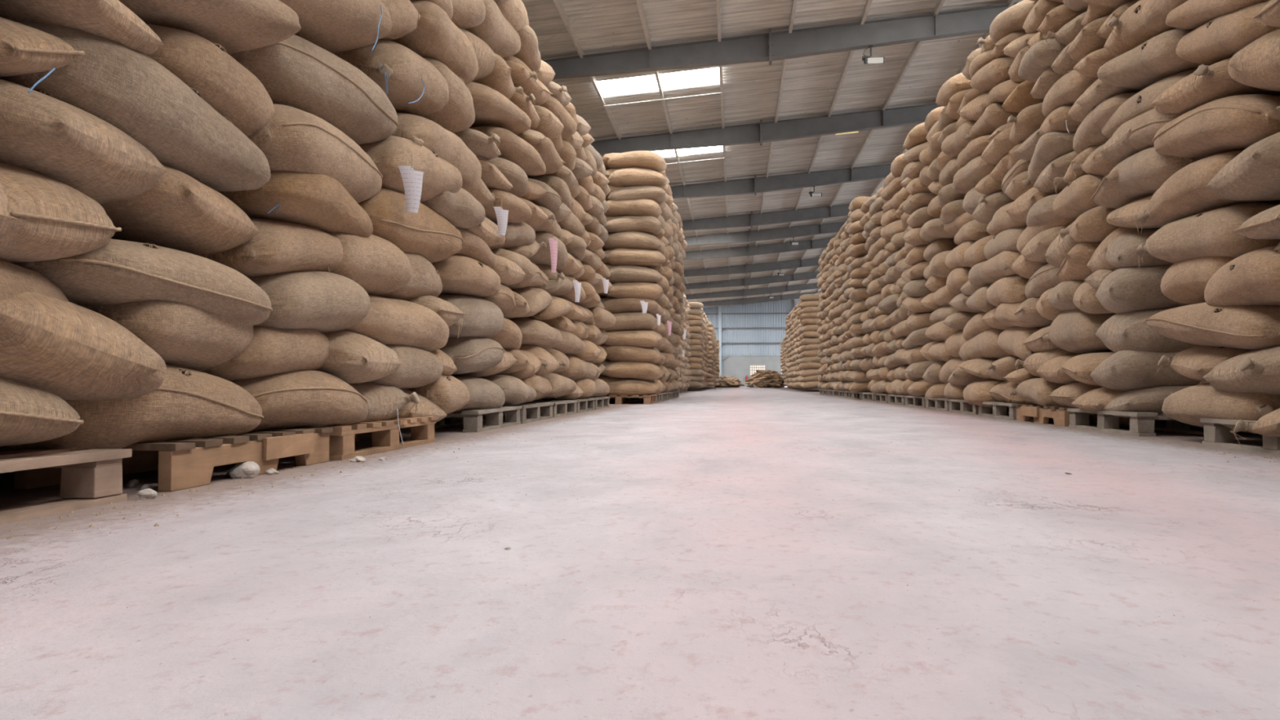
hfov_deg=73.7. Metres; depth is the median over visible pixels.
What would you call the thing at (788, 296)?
rafter
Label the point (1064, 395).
sack
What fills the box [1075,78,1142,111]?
sack
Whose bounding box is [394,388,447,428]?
sack
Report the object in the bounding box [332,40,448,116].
sack
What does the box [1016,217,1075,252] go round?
sack
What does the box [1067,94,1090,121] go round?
sack
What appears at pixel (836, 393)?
wooden pallet
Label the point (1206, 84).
sack
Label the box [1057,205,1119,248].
sack
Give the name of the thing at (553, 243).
paper tag
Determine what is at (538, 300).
sack
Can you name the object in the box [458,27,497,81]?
sack
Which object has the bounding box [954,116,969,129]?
sack
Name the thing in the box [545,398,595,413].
wooden pallet
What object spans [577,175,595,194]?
sack
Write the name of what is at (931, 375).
sack
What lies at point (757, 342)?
beam
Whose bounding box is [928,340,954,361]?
sack
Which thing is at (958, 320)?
sack
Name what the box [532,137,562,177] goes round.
sack
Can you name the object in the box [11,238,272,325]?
sack
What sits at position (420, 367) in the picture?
sack
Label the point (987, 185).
sack
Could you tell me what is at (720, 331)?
wall column
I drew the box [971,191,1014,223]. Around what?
sack
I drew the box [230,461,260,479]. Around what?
rubble stone
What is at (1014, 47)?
sack
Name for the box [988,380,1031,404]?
sack
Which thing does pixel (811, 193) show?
floodlight
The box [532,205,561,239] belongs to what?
sack
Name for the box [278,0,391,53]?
sack
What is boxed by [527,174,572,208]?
sack
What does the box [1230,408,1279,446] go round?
sack
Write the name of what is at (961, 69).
purlin
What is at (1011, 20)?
sack
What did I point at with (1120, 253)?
sack
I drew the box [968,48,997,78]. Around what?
sack
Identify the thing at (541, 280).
sack
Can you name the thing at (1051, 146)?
sack
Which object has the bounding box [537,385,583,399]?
sack
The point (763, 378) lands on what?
heap
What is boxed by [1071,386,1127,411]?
sack
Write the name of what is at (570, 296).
sack
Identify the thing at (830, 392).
wooden pallet
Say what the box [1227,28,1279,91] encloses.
sack
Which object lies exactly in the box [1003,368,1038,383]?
sack
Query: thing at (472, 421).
wooden pallet
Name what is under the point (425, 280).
sack
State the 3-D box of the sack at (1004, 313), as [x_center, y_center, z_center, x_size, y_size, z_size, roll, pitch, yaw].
[3.648,-0.418,7.899,0.618,0.308,0.914,0,-2,8]
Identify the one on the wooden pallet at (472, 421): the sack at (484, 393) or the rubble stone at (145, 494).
the sack at (484, 393)
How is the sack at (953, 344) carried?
on the sack at (953, 364)
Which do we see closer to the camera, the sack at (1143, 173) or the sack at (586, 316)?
the sack at (1143, 173)
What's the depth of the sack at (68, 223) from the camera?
2.16 m
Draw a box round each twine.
[27,67,55,93]
[371,4,382,51]
[396,408,404,448]
[407,78,424,103]
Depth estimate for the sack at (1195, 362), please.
4.66 m
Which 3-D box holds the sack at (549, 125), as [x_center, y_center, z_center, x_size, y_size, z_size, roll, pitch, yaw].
[-1.241,-2.265,8.238,0.951,0.296,0.600,0,-2,15]
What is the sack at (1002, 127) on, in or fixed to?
on the sack at (1000, 145)
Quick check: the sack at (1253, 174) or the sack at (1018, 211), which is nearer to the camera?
the sack at (1253, 174)
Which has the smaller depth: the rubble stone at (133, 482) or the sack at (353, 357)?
the rubble stone at (133, 482)
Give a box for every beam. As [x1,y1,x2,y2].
[705,312,789,314]
[713,327,785,328]
[721,342,780,343]
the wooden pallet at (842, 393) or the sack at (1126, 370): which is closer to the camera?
the sack at (1126, 370)
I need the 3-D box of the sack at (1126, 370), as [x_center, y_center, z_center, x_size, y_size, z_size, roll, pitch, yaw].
[3.555,0.072,5.616,0.983,0.340,0.637,0,-2,12]
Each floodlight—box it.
[777,269,784,275]
[789,236,799,244]
[808,186,822,196]
[862,45,884,64]
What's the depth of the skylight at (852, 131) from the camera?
24.04 m
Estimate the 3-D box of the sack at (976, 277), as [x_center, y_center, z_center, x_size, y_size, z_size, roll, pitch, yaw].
[3.753,-0.887,8.827,0.598,0.324,0.730,0,-2,6]
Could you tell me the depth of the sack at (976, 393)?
8.65 m
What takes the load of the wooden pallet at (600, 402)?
on the floor
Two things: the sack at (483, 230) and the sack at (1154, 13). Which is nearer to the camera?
the sack at (1154, 13)
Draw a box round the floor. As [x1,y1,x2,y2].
[0,386,1279,719]
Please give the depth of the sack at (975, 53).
9.11 m
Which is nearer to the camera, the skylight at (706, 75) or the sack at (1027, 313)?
the sack at (1027, 313)
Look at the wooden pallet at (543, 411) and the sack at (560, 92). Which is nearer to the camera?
the wooden pallet at (543, 411)
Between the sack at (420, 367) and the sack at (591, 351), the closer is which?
the sack at (420, 367)
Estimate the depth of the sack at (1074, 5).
6.39 m
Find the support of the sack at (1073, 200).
on the sack at (1055, 256)
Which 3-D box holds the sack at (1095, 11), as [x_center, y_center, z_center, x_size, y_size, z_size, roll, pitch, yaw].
[3.642,-2.480,5.946,1.003,0.235,0.418,0,-2,17]
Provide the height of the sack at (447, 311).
0.331 m
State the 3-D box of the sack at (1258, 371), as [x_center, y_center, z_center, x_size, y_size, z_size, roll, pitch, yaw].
[3.365,0.059,4.136,1.000,0.279,0.777,0,-2,9]
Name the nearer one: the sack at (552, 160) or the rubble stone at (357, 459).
the rubble stone at (357, 459)
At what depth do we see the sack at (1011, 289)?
7.76 m
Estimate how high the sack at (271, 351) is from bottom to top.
0.287 m
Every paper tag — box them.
[397,154,423,213]
[493,199,508,235]
[548,231,558,272]
[573,275,581,302]
[601,273,608,293]
[640,300,648,313]
[656,314,661,325]
[666,320,671,335]
[682,328,686,339]
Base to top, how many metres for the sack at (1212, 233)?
0.326 m
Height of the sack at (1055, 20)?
0.231 m
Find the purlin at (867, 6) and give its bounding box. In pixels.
[761,0,872,303]
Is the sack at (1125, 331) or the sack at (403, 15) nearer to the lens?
the sack at (403, 15)
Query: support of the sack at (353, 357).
on the sack at (383, 401)
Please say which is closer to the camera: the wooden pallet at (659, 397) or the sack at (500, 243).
the sack at (500, 243)
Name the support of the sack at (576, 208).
on the sack at (571, 224)
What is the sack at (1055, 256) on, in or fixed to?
on the sack at (1073, 267)
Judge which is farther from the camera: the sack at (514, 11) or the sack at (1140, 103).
the sack at (514, 11)
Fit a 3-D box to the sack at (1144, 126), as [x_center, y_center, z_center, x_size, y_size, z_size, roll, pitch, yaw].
[3.348,-1.437,5.273,0.611,0.308,1.009,0,-2,10]
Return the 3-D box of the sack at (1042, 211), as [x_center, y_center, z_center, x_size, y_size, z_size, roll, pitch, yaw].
[3.515,-1.193,7.043,0.577,0.291,0.838,0,-2,14]
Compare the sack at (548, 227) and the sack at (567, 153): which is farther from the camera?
the sack at (567, 153)
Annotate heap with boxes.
[714,375,744,387]
[744,369,784,387]
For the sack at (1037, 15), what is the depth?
7.11 m
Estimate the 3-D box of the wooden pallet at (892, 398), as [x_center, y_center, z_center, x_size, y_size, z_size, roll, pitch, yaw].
[4.506,0.621,13.350,1.011,0.148,1.256,0,-2,6]
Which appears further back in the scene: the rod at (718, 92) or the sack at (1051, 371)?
the rod at (718, 92)
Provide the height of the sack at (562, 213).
0.271 m
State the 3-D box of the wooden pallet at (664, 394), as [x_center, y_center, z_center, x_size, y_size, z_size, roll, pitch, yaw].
[-0.015,0.702,16.337,1.013,0.148,1.106,0,-2,6]
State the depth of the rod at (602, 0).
15.28 m
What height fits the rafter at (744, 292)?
2.290 m
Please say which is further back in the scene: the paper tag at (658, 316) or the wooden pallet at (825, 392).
the wooden pallet at (825, 392)
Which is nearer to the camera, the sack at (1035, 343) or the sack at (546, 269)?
the sack at (1035, 343)
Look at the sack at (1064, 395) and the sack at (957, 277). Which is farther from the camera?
the sack at (957, 277)
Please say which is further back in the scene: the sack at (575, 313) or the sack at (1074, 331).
the sack at (575, 313)
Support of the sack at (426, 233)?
on the sack at (425, 280)
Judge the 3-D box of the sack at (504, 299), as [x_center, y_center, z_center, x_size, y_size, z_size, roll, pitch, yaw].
[-1.301,-0.491,6.625,0.634,0.231,0.820,0,-2,3]
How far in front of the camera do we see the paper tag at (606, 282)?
10.70 m
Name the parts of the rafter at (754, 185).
splice plate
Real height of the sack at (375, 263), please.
0.340 m
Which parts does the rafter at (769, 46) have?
splice plate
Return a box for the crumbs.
[1,399,1278,709]
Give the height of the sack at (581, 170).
0.273 m
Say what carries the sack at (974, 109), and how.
on the sack at (994, 116)
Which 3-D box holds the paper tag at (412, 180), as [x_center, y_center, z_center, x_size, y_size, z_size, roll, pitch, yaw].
[-1.151,-0.886,4.284,0.127,0.287,0.047,1,-2,-22]
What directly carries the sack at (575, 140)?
on the sack at (567, 153)
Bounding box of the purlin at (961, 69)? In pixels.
[793,0,1016,301]
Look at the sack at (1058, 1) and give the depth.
6.90 m
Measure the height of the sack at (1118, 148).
0.282 m
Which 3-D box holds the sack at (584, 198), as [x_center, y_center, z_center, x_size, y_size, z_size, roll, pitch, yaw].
[-1.052,-1.966,10.280,0.938,0.306,0.613,0,-2,2]
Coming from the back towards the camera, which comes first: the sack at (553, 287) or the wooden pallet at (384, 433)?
the sack at (553, 287)
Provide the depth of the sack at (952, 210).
9.82 m
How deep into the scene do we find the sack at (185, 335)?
2.68 m
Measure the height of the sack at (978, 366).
0.264 m
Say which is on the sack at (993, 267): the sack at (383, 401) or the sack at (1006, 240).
the sack at (1006, 240)
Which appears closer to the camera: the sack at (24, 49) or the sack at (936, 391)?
the sack at (24, 49)
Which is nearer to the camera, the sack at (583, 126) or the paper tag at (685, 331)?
the sack at (583, 126)
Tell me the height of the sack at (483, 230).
0.274 m
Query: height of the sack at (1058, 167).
0.304 m
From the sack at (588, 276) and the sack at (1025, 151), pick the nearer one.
the sack at (1025, 151)
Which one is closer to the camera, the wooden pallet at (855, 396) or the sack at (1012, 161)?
the sack at (1012, 161)
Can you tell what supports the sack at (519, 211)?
on the sack at (517, 233)
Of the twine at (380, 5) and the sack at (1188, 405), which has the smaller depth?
the twine at (380, 5)
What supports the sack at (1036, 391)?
on the wooden pallet at (1041, 414)
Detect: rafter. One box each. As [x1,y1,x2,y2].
[542,3,1016,79]
[590,103,942,155]
[670,163,891,199]
[681,204,849,231]
[682,237,832,260]
[683,257,820,276]
[684,221,845,245]
[684,271,819,289]
[684,282,819,299]
[699,291,821,306]
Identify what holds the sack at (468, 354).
on the sack at (484, 393)
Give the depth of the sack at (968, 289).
9.24 m
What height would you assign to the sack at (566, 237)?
0.275 m
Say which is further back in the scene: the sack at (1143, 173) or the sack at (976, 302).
the sack at (976, 302)
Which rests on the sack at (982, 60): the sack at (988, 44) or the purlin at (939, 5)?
the sack at (988, 44)
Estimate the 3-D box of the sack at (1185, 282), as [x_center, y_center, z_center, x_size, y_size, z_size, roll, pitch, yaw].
[3.348,-0.464,4.806,0.580,0.333,0.785,0,-2,10]
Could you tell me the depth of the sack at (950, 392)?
9.74 m
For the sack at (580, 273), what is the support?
on the sack at (570, 296)
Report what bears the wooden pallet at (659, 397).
on the floor
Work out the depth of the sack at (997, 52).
7.96 m
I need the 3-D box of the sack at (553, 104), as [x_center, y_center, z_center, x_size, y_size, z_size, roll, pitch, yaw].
[-1.031,-2.497,8.727,0.581,0.310,1.036,0,-2,12]
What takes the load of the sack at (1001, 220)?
on the sack at (1006, 240)
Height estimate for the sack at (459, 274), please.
0.281 m
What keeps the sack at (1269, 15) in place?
on the sack at (1257, 64)
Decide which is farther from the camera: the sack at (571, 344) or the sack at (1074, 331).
the sack at (571, 344)
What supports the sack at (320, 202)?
on the sack at (280, 246)
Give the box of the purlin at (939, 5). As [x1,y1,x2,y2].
[777,0,945,302]
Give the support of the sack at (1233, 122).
on the sack at (1253, 174)
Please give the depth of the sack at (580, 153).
9.84 m
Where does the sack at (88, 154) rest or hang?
on the sack at (68, 223)
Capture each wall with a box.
[702,299,800,355]
[713,355,781,386]
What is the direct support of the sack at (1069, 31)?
on the sack at (1064, 63)
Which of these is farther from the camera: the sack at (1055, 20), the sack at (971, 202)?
the sack at (971, 202)
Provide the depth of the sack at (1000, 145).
8.02 m
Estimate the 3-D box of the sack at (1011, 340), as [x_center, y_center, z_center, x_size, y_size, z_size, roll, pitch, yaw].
[3.685,-0.146,7.838,0.595,0.401,1.024,0,-2,9]
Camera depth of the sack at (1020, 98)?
7.75 m
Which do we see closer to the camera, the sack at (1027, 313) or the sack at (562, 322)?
the sack at (1027, 313)
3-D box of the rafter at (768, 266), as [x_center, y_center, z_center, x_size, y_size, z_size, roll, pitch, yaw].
[6.337,-5.397,48.562,28.000,2.290,0.220,0,-2,6]
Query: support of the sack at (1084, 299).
on the sack at (1074, 331)
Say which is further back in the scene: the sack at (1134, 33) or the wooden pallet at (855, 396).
the wooden pallet at (855, 396)
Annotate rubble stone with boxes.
[124,479,138,487]
[137,488,157,499]
[140,484,154,490]
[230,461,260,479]
[265,468,279,474]
[350,456,365,462]
[378,457,386,460]
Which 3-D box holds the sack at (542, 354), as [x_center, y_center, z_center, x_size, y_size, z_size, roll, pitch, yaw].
[-1.256,-0.012,8.149,1.033,0.312,0.793,0,-2,9]
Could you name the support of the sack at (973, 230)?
on the sack at (974, 254)
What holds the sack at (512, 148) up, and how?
on the sack at (513, 173)
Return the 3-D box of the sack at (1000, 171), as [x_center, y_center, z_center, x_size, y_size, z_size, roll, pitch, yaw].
[3.878,-1.855,8.129,0.989,0.235,0.538,0,-2,8]
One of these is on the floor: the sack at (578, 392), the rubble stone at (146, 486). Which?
the rubble stone at (146, 486)
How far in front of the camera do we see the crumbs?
3.02 m
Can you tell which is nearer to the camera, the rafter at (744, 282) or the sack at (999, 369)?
the sack at (999, 369)
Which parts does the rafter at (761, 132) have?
splice plate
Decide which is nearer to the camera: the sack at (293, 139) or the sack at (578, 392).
the sack at (293, 139)
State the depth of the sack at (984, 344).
8.81 m
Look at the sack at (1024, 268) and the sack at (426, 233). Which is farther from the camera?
the sack at (1024, 268)
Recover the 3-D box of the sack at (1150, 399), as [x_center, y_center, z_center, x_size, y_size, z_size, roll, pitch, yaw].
[3.611,0.271,5.582,0.966,0.268,0.634,0,-2,5]
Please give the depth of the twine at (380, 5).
3.82 m
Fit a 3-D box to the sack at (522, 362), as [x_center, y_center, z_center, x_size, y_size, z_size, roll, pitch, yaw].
[-1.411,-0.007,7.148,0.964,0.259,0.545,0,-2,-5]
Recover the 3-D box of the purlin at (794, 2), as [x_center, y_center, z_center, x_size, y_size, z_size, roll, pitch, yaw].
[4.797,-5.912,33.674,0.060,0.130,81.250,0,-2,6]
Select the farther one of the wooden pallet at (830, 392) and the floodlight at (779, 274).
the floodlight at (779, 274)
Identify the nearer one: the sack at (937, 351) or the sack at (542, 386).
the sack at (542, 386)
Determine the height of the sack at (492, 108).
0.274 m
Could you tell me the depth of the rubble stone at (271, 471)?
3.08 m
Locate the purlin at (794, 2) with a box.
[746,0,797,305]
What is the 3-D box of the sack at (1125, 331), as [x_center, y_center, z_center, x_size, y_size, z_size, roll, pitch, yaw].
[3.599,-0.175,5.614,0.975,0.374,0.653,0,-2,4]
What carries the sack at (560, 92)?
on the sack at (553, 104)
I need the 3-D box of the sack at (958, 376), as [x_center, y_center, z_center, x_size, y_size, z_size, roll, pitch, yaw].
[3.965,0.179,9.582,0.946,0.259,0.748,0,-2,10]
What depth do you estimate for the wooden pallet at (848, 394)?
18.79 m
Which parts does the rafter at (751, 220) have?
splice plate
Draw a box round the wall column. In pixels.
[718,306,728,379]
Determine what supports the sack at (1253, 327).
on the sack at (1258, 371)
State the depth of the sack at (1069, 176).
6.31 m
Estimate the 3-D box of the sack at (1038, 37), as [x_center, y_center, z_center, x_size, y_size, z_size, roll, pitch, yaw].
[3.760,-2.669,7.082,0.991,0.236,0.567,0,-2,6]
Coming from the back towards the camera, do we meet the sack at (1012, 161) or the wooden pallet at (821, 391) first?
the wooden pallet at (821, 391)
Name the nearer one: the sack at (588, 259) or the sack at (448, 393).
the sack at (448, 393)
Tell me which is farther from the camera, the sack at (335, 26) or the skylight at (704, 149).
the skylight at (704, 149)
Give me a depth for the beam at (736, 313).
73.83 m
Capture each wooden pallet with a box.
[0,426,333,491]
[0,448,132,524]
[321,416,437,460]
[400,405,521,431]
[444,402,554,423]
[525,400,577,417]
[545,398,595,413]
[586,396,609,409]
[603,394,656,404]
[608,393,662,402]
[613,392,667,400]
[666,391,671,399]
[671,391,675,398]
[672,391,679,397]
[818,389,823,395]
[823,389,828,395]
[827,390,833,395]
[832,390,839,396]
[838,391,846,397]
[844,391,853,398]
[853,392,862,399]
[862,392,875,401]
[873,393,888,403]
[888,394,907,404]
[904,395,926,408]
[924,397,949,411]
[947,399,1008,414]
[977,401,1093,419]
[1014,404,1195,426]
[1066,408,1246,436]
[1200,417,1279,454]
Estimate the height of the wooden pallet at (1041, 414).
0.145 m
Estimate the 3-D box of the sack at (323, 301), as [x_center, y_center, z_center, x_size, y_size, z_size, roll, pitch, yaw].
[-1.556,-0.251,3.646,0.605,0.306,0.883,0,-2,4]
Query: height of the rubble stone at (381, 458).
0.014 m
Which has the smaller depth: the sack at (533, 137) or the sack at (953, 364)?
the sack at (533, 137)
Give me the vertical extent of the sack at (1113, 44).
0.328 m
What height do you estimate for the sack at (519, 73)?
0.222 m
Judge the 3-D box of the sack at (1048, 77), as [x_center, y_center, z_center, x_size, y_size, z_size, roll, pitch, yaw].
[3.731,-2.330,6.991,0.942,0.282,0.461,0,-2,4]
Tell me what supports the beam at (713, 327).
attached to the wall at (777, 335)
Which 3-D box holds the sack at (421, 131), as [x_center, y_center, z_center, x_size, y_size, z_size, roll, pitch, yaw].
[-1.384,-1.263,5.342,0.577,0.444,1.388,0,-2,3]
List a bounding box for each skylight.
[597,66,719,95]
[651,146,723,157]
[835,131,858,134]
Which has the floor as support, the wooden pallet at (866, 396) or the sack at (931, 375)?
the wooden pallet at (866, 396)
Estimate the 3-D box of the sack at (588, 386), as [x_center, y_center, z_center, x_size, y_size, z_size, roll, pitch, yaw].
[-0.823,0.329,10.456,0.575,0.294,1.074,0,-2,2]
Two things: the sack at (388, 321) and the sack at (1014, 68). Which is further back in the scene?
the sack at (1014, 68)
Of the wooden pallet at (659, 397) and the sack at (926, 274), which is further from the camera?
the wooden pallet at (659, 397)
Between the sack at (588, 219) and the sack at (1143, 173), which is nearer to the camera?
the sack at (1143, 173)
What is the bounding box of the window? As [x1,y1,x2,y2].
[748,364,765,376]
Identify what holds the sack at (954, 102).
on the sack at (961, 121)
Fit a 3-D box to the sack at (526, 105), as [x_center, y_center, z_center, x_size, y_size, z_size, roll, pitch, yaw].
[-1.355,-2.212,7.489,1.022,0.290,0.734,0,-2,6]
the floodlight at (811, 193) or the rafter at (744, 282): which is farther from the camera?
the rafter at (744, 282)
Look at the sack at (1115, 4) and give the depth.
5.83 m
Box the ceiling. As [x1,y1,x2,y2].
[520,0,1022,307]
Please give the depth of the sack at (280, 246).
3.31 m
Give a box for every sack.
[0,0,164,54]
[0,17,84,76]
[0,22,279,213]
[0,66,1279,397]
[0,79,167,204]
[0,162,121,262]
[0,291,166,399]
[0,364,263,451]
[0,376,84,446]
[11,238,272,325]
[82,300,253,371]
[99,164,259,254]
[118,0,301,54]
[146,23,274,137]
[196,217,343,276]
[202,325,328,381]
[217,170,373,236]
[229,34,399,144]
[231,369,368,431]
[246,271,370,333]
[247,103,382,203]
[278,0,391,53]
[315,329,401,383]
[326,231,412,296]
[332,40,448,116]
[343,294,449,351]
[348,382,419,422]
[358,135,462,202]
[358,187,462,262]
[361,0,417,40]
[368,344,443,388]
[377,252,442,300]
[390,0,478,84]
[391,112,481,193]
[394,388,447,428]
[404,374,469,414]
[406,295,465,327]
[409,0,453,20]
[421,57,475,133]
[421,187,484,228]
[428,348,457,375]
[431,254,501,297]
[437,293,504,338]
[439,337,504,374]
[444,376,505,418]
[450,351,516,377]
[451,0,485,29]
[453,128,501,159]
[454,226,497,268]
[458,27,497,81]
[464,0,520,57]
[464,221,501,246]
[466,81,531,134]
[469,125,546,175]
[471,178,494,208]
[473,53,524,103]
[475,155,513,191]
[477,374,536,406]
[478,284,515,313]
[483,217,505,249]
[484,187,532,222]
[488,156,528,197]
[488,317,521,350]
[490,248,536,289]
[492,254,525,285]
[493,0,508,3]
[493,222,535,248]
[494,348,529,374]
[496,0,528,31]
[502,55,544,96]
[502,290,530,317]
[502,349,547,379]
[504,60,537,86]
[504,240,546,257]
[506,262,549,289]
[509,92,540,129]
[509,318,562,349]
[510,295,571,319]
[511,287,551,317]
[513,25,541,72]
[516,128,545,145]
[518,344,568,375]
[519,197,557,226]
[520,179,546,200]
[520,373,555,400]
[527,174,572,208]
[527,231,568,270]
[528,178,562,211]
[530,80,552,105]
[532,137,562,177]
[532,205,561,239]
[533,104,564,139]
[534,263,564,284]
[535,60,555,84]
[537,315,577,333]
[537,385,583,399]
[538,96,577,138]
[540,275,573,296]
[540,373,576,399]
[544,80,572,106]
[545,348,569,373]
[546,164,577,186]
[551,133,563,151]
[551,202,572,222]
[552,327,586,354]
[553,275,586,302]
[555,253,582,275]
[555,354,585,377]
[556,212,585,236]
[557,140,576,170]
[559,228,574,245]
[560,297,583,319]
[561,130,584,149]
[564,102,577,125]
[564,234,587,261]
[567,257,584,279]
[568,180,580,198]
[568,339,600,360]
[568,359,596,380]
[569,196,585,221]
[570,320,586,337]
[571,157,593,179]
[572,280,596,303]
[573,185,592,211]
[573,302,590,321]
[573,378,595,399]
[574,145,586,160]
[575,262,596,283]
[576,114,591,136]
[576,320,588,339]
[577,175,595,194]
[580,211,594,226]
[580,230,591,247]
[580,249,595,264]
[581,133,594,147]
[919,217,955,241]
[921,360,946,384]
[923,238,958,262]
[923,265,932,279]
[924,382,946,401]
[928,250,952,277]
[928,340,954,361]
[935,72,972,106]
[936,121,956,143]
[938,156,960,186]
[938,357,964,384]
[939,199,966,223]
[941,120,977,157]
[942,311,979,329]
[943,212,974,235]
[943,382,966,402]
[944,88,973,119]
[944,330,966,357]
[945,240,977,270]
[946,266,972,294]
[947,367,986,386]
[948,293,981,312]
[952,155,996,194]
[953,219,991,245]
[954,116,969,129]
[956,88,987,114]
[956,134,991,168]
[958,358,998,379]
[959,328,1012,360]
[960,90,991,120]
[960,280,983,295]
[962,48,981,79]
[962,187,988,214]
[962,311,993,340]
[963,378,1008,408]
[964,102,1019,141]
[964,235,994,266]
[965,285,996,312]
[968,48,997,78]
[968,260,998,286]
[969,56,1014,91]
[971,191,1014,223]
[973,174,1002,195]
[977,35,996,54]
[980,127,1015,164]
[981,307,1009,330]
[982,250,1021,279]
[983,226,1027,259]
[984,275,1029,307]
[985,355,1023,381]
[986,122,1013,142]
[986,201,1026,235]
[988,79,1021,103]
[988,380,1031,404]
[989,0,1036,42]
[989,153,1008,181]
[990,30,1026,57]
[993,302,1048,327]
[997,326,1044,360]
[1000,159,1031,193]
[1001,80,1044,112]
[1001,254,1048,279]
[1002,31,1038,57]
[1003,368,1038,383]
[1004,170,1035,199]
[1004,186,1055,222]
[1005,102,1046,145]
[1006,143,1021,169]
[1007,377,1066,406]
[1008,45,1030,82]
[1013,128,1044,159]
[1013,297,1053,325]
[1014,348,1074,377]
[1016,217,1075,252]
[1017,38,1066,83]
[1020,224,1070,262]
[1022,0,1063,34]
[1022,131,1075,194]
[1022,325,1059,352]
[1024,263,1061,298]
[1026,31,1053,46]
[1026,193,1063,226]
[1029,67,1063,98]
[1033,151,1078,194]
[1035,287,1062,320]
[1036,4,1085,33]
[1036,353,1083,383]
[1039,104,1081,133]
[1041,69,1097,117]
[1043,308,1115,353]
[1044,11,1086,44]
[1044,221,1079,266]
[1045,280,1084,311]
[1048,381,1102,408]
[1050,0,1062,2]
[1050,41,1078,75]
[1052,173,1106,218]
[1053,145,1101,191]
[1055,242,1101,282]
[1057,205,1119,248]
[1059,351,1115,386]
[1062,0,1088,11]
[1066,14,1110,62]
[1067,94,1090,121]
[1071,143,1120,181]
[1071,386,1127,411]
[1072,48,1115,77]
[1072,92,1137,154]
[1072,281,1112,314]
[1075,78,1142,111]
[1080,2,1116,27]
[1083,0,1134,8]
[1084,269,1115,290]
[1086,226,1139,272]
[1089,168,1140,208]
[1089,349,1201,391]
[1095,265,1189,313]
[1095,306,1199,352]
[1097,0,1139,39]
[1097,28,1208,89]
[1100,127,1139,161]
[1101,67,1197,137]
[1102,385,1192,417]
[1103,16,1128,57]
[1106,194,1168,228]
[1106,227,1174,268]
[1110,146,1202,198]
[1112,108,1183,151]
[1119,0,1165,50]
[1134,202,1279,267]
[1136,150,1279,232]
[1141,0,1188,31]
[1146,302,1279,350]
[1151,57,1279,114]
[1152,93,1279,158]
[1154,345,1253,381]
[1160,256,1236,304]
[1161,382,1279,435]
[1164,0,1271,29]
[1175,0,1279,65]
[1202,346,1279,395]
[1204,132,1279,201]
[1204,245,1279,306]
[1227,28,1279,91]
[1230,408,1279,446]
[1235,204,1279,239]
[1253,0,1279,26]
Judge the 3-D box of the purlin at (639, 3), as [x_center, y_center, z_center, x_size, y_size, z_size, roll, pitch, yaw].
[2.093,-5.694,33.966,0.060,0.130,81.250,0,-2,6]
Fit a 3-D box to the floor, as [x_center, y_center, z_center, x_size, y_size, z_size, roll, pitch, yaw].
[4.689,1.338,33.413,28.000,0.200,81.500,0,-2,6]
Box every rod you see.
[537,0,603,48]
[603,92,721,106]
[666,157,724,164]
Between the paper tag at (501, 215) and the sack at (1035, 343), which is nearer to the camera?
the paper tag at (501, 215)
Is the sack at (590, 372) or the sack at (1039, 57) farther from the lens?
the sack at (590, 372)
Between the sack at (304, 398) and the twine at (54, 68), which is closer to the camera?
the twine at (54, 68)
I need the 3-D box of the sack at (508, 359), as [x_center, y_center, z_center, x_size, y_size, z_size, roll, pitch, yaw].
[-1.459,0.006,6.667,0.922,0.269,0.660,0,-2,17]
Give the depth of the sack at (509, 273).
6.49 m
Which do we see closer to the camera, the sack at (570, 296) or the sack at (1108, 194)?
the sack at (1108, 194)
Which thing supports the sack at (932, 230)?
on the sack at (939, 246)
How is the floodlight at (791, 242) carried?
attached to the rafter at (748, 236)
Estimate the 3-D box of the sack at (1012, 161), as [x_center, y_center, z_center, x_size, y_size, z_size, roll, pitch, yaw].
[3.836,-1.867,7.710,0.961,0.277,0.375,0,-2,17]
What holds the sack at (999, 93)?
on the sack at (1020, 98)
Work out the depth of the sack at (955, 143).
9.51 m
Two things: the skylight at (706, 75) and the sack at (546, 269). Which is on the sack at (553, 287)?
the sack at (546, 269)
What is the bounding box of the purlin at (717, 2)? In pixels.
[715,0,731,306]
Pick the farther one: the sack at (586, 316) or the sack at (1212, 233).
the sack at (586, 316)
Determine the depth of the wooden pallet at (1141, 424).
5.75 m
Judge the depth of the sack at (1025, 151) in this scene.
7.25 m
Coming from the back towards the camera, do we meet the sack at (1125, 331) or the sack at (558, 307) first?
the sack at (558, 307)
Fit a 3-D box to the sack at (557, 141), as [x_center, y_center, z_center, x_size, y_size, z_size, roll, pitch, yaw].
[-1.271,-2.257,8.762,0.945,0.274,0.635,0,-2,-1]
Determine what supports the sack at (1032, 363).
on the sack at (1036, 391)
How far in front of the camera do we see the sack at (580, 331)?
9.67 m
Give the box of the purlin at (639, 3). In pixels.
[635,0,715,307]
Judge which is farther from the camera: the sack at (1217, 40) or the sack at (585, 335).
the sack at (585, 335)
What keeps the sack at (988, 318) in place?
on the sack at (984, 344)
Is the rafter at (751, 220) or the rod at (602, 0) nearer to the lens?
the rod at (602, 0)
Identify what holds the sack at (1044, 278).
on the sack at (1048, 312)
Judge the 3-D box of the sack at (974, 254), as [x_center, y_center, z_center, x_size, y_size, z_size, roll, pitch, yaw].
[3.744,-1.150,9.013,0.559,0.334,0.761,0,-2,8]
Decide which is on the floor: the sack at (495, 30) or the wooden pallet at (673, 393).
the wooden pallet at (673, 393)
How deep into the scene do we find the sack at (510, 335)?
6.75 m

